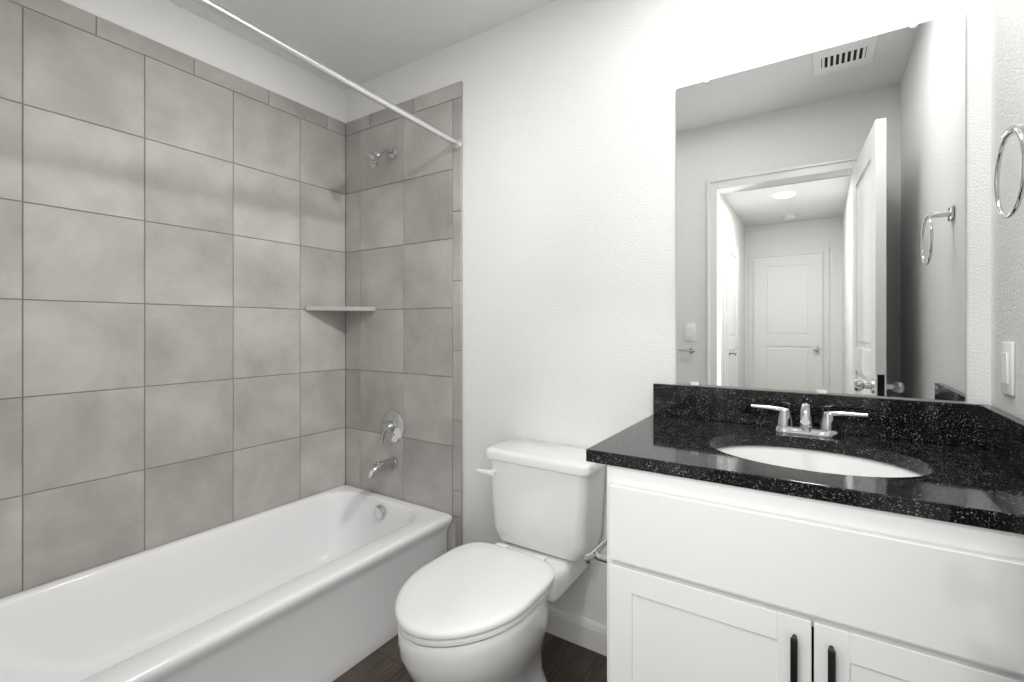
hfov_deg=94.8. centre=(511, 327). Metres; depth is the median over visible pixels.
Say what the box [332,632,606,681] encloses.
floor
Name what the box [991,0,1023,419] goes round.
wall
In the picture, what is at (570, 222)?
wall
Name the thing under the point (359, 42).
ceiling
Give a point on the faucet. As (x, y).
(784, 428)
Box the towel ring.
[994,123,1023,218]
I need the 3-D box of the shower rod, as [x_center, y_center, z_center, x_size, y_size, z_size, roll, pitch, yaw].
[-0.627,-0.810,1.412,0.135,0.060,1.528,0,0,33]
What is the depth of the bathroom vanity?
0.95 m
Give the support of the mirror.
attached to the wall at (570, 222)
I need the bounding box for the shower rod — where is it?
[190,0,461,149]
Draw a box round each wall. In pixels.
[0,0,345,597]
[61,0,345,122]
[346,0,990,624]
[346,81,462,547]
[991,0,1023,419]
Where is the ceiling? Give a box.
[167,0,556,89]
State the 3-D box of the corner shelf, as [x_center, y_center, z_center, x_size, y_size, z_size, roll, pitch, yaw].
[-0.845,-0.093,2.326,0.234,0.020,0.234,0,0,33]
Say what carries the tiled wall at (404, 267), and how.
attached to the wall at (570, 222)
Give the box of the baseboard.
[546,604,606,655]
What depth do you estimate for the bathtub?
1.64 m
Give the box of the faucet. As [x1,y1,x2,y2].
[750,402,867,438]
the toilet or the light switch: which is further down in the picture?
the toilet
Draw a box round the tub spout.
[366,457,397,477]
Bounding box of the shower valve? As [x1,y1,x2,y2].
[380,410,404,443]
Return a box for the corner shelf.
[305,306,375,311]
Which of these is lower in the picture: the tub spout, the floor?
the floor
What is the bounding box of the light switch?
[1001,342,1014,395]
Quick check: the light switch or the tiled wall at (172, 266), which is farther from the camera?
the tiled wall at (172, 266)
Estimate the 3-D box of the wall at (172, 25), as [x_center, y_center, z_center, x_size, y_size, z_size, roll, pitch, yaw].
[-1.377,-0.040,1.835,0.100,2.440,1.660,0,0,33]
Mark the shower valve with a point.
(393, 426)
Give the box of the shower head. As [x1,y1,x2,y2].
[364,146,397,167]
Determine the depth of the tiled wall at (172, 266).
1.76 m
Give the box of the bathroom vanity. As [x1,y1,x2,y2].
[584,383,1023,681]
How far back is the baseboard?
1.74 m
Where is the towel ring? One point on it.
(1011, 131)
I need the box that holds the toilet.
[395,439,604,681]
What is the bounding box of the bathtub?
[0,485,451,681]
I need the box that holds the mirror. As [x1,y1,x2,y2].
[676,12,964,400]

